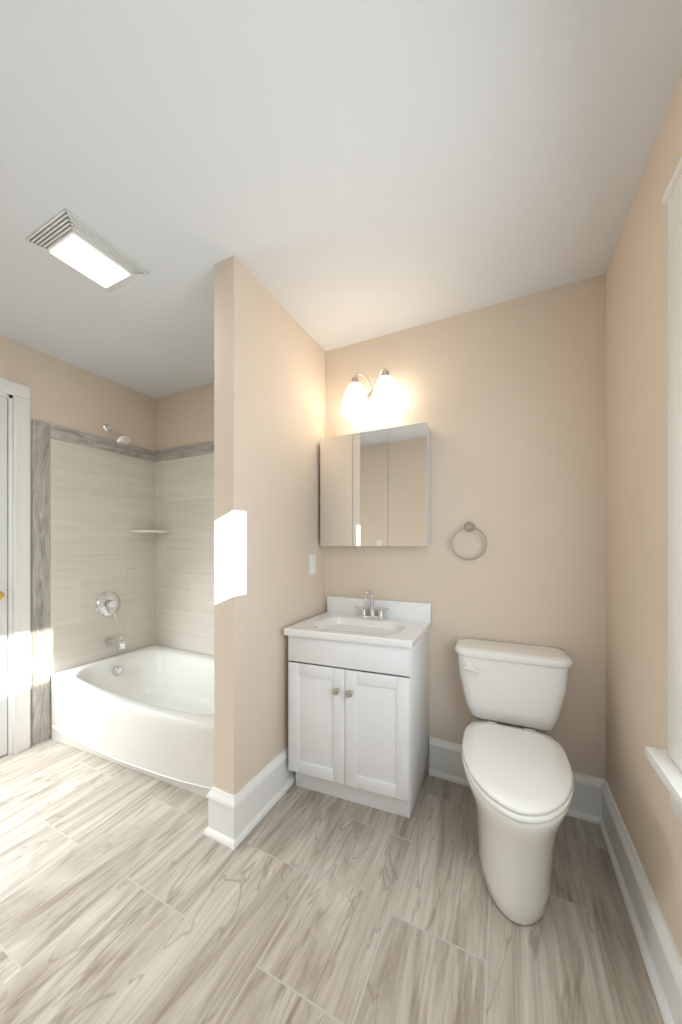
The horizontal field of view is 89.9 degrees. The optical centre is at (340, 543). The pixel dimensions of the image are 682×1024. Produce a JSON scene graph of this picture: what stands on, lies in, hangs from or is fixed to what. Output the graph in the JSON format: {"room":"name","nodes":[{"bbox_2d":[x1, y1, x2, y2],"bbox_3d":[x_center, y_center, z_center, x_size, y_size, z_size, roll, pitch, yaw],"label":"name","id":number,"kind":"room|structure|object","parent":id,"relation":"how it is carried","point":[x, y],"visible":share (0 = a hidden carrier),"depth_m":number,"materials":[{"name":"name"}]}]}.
{"room":"bathroom","nodes":[
{"label":"bathroom","id":0,"kind":"room"},
{"bbox_2d":[0,335,154,745],"bbox_3d":[-2.091,0.020,1.855,0.140,2.440,2.240,0,0,26],"label":"wall","id":1,"kind":"structure","parent":0,"point":[67,395],"depth_m":2.28,"materials":[{"name":"beige paint"}]},
{"bbox_2d":[0,396,7,756],"bbox_3d":[-2.111,0.189,1.629,0.111,2.086,0.806,0,0,26],"label":"door","id":2,"kind":"structure","parent":1,"relation":"in","point":[3,576],"depth_m":1.98,"materials":[{"name":"white wood"}]},
{"bbox_2d":[0,378,29,754],"bbox_3d":[-2.170,0.146,1.661,0.166,2.188,0.988,0,0,26],"label":"door frame","id":3,"kind":"structure","parent":1,"relation":"attached to","point":[20,393],"depth_m":2.02,"materials":[{"name":"white wood"}]},
{"bbox_2d":[32,419,155,745],"bbox_3d":[-1.722,0.240,2.441,0.014,2.000,0.780,0,0,26],"label":"tiled wall","id":4,"kind":"structure","parent":1,"relation":"attached to","point":[96,500],"depth_m":2.35,"materials":[{"name":"tile"}]},
{"bbox_2d":[95,592,120,620],"bbox_3d":[-1.669,0.459,2.473,0.058,0.214,0.176,0,0,26],"label":"shower valve","id":5,"kind":"object","parent":4,"relation":"attached to","point":[107,603],"visible":1,"depth_m":2.46,"materials":[{"name":"silver metal"}]},
{"bbox_2d":[106,636,125,649],"bbox_3d":[-1.620,0.707,2.460,0.157,0.096,0.056,0,0,26],"label":"tub spout","id":6,"kind":"object","parent":4,"relation":"attached to","point":[119,643],"visible":1,"depth_m":2.43,"materials":[{"name":"silver metal"}]},
{"bbox_2d":[131,530,171,532],"bbox_3d":[-1.488,-0.093,2.683,0.200,0.016,0.200,0,0,26],"label":"corner shelf","id":7,"kind":"object","parent":4,"relation":"attached to","point":[150,531],"visible":1,"depth_m":2.65,"materials":[{"name":"beige ceramic"}]},
{"bbox_2d":[103,424,130,445],"bbox_3d":[-1.604,-0.781,2.442,0.226,0.177,0.088,0,0,26],"label":"shower head","id":8,"kind":"object","parent":1,"relation":"attached to","point":[122,439],"visible":1,"depth_m":2.42},
{"bbox_2d":[214,255,324,794],"bbox_3d":[-0.323,0.020,1.803,0.110,2.440,0.795,0,0,26],"label":"wall","id":9,"kind":"structure","parent":0,"point":[269,392],"depth_m":1.56,"materials":[{"name":"beige paint"}]},
{"bbox_2d":[208,441,213,655],"bbox_3d":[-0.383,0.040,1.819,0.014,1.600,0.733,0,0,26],"label":"tiled wall","id":10,"kind":"structure","parent":9,"relation":"attached to","point":[210,444],"depth_m":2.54,"materials":[{"name":"tile"}]},
{"bbox_2d":[203,746,295,849],"bbox_3d":[-0.330,1.145,1.788,0.174,0.190,0.827,0,0,26],"label":"baseboard","id":11,"kind":"structure","parent":9,"relation":"attached to","point":[236,818],"depth_m":1.47,"materials":[{"name":"white wood"}]},
{"bbox_2d":[309,554,315,574],"bbox_3d":[-0.165,0.122,1.992,0.009,0.116,0.070,0,0,26],"label":"light switch","id":12,"kind":"object","parent":9,"relation":"attached to","point":[312,563],"visible":1,"depth_m":1.98,"materials":[{"name":"white plastic"}]},
{"bbox_2d":[0,737,663,1023],"bbox_3d":[-0.669,1.290,1.167,3.300,0.100,2.520,0,0,26],"label":"floor","id":13,"kind":"structure","parent":0,"point":[129,896],"depth_m":1.13,"materials":[{"name":"tile"}]},
{"bbox_2d":[51,645,213,796],"bbox_3d":[-1.044,1.034,2.148,1.460,0.411,0.770,0,0,26],"label":"bathtub","id":14,"kind":"object","parent":13,"relation":"on","point":[148,710],"visible":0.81,"depth_m":1.96,"materials":[{"name":"white ceramic"}]},
{"bbox_2d":[284,596,430,817],"bbox_3d":[0.101,0.782,1.767,0.628,0.916,0.482,0,0,26],"label":"bathroom vanity","id":15,"kind":"object","parent":13,"relation":"on","point":[358,709],"visible":0.98,"depth_m":1.61,"materials":[{"name":"white wood"}]},
{"bbox_2d":[355,589,388,619],"bbox_3d":[0.158,0.336,1.884,0.204,0.166,0.139,0,0,26],"label":"faucet","id":16,"kind":"object","parent":15,"relation":"on","point":[372,615],"visible":1,"depth_m":1.91,"materials":[{"name":"silver metal"}]},
{"bbox_2d":[455,638,573,925],"bbox_3d":[0.672,0.861,1.355,0.476,0.758,0.731,0,0,26],"label":"toilet","id":17,"kind":"object","parent":13,"relation":"on","point":[517,768],"visible":1,"depth_m":1.24,"materials":[{"name":"white ceramic"}]},
{"bbox_2d":[0,0,681,398],"bbox_3d":[-0.669,-1.250,1.167,3.300,0.100,2.520,0,0,26],"label":"ceiling","id":18,"kind":"structure","parent":0,"point":[330,174],"depth_m":1.06,"materials":[{"name":"paint"}]},
{"bbox_2d":[26,209,148,292],"bbox_3d":[-1.043,-1.182,1.426,0.280,0.036,0.320,0,0,26],"label":"recessed light","id":19,"kind":"object","parent":18,"relation":"in","point":[66,237],"visible":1,"depth_m":1.38,"materials":[{"name":"white plastic"}]},
{"bbox_2d":[155,274,605,778],"bbox_3d":[-0.151,0.020,2.239,3.300,2.440,0.140,0,0,26],"label":"wall","id":20,"kind":"structure","parent":0,"point":[506,401],"depth_m":1.70,"materials":[{"name":"beige paint"}]},
{"bbox_2d":[156,442,207,654],"bbox_3d":[-0.873,0.040,2.502,1.490,1.600,0.014,0,0,26],"label":"tiled wall","id":21,"kind":"structure","parent":20,"relation":"attached to","point":[181,472],"depth_m":2.68,"materials":[{"name":"tile"}]},
{"bbox_2d":[341,367,399,417],"bbox_3d":[0.166,-0.853,1.905,0.342,0.229,0.186,0,0,26],"label":"sconce","id":22,"kind":"object","parent":20,"relation":"attached to","point":[382,396],"visible":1,"depth_m":1.88,"materials":[{"name":"white glass"}]},
{"bbox_2d":[320,422,430,545],"bbox_3d":[0.182,-0.303,1.937,0.626,0.637,0.111,0,0,26],"label":"medicine cabinet mirror","id":23,"kind":"object","parent":20,"relation":"attached to","point":[375,487],"visible":1,"depth_m":1.87,"materials":[{"name":"white mirror"}]},
{"bbox_2d":[451,522,486,559],"bbox_3d":[0.653,-0.012,1.742,0.173,0.198,0.054,0,0,26],"label":"towel ring","id":24,"kind":"object","parent":20,"relation":"attached to","point":[469,527],"visible":0.96,"depth_m":1.74,"materials":[{"name":"silver metal"}]},
{"bbox_2d":[606,69,681,957],"bbox_3d":[0.754,0.020,0.480,0.140,2.440,2.240,0,0,26],"label":"wall","id":25,"kind":"structure","parent":0,"point":[637,497],"depth_m":1.11,"materials":[{"name":"beige paint"}]},
{"bbox_2d":[429,737,681,1023],"bbox_3d":[0.344,1.145,0.679,0.772,0.190,2.239,0,0,26],"label":"baseboard","id":26,"kind":"structure","parent":25,"relation":"attached to","point":[593,801],"depth_m":1.18,"materials":[{"name":"white wood"}]},
{"bbox_2d":[645,156,681,822],"bbox_3d":[0.677,-0.115,0.389,0.200,1.590,1.110,0,0,26],"label":"window","id":27,"kind":"structure","parent":25,"relation":"in","point":[666,765],"depth_m":0.85,"materials":[{"name":"white wood"}]}
]}

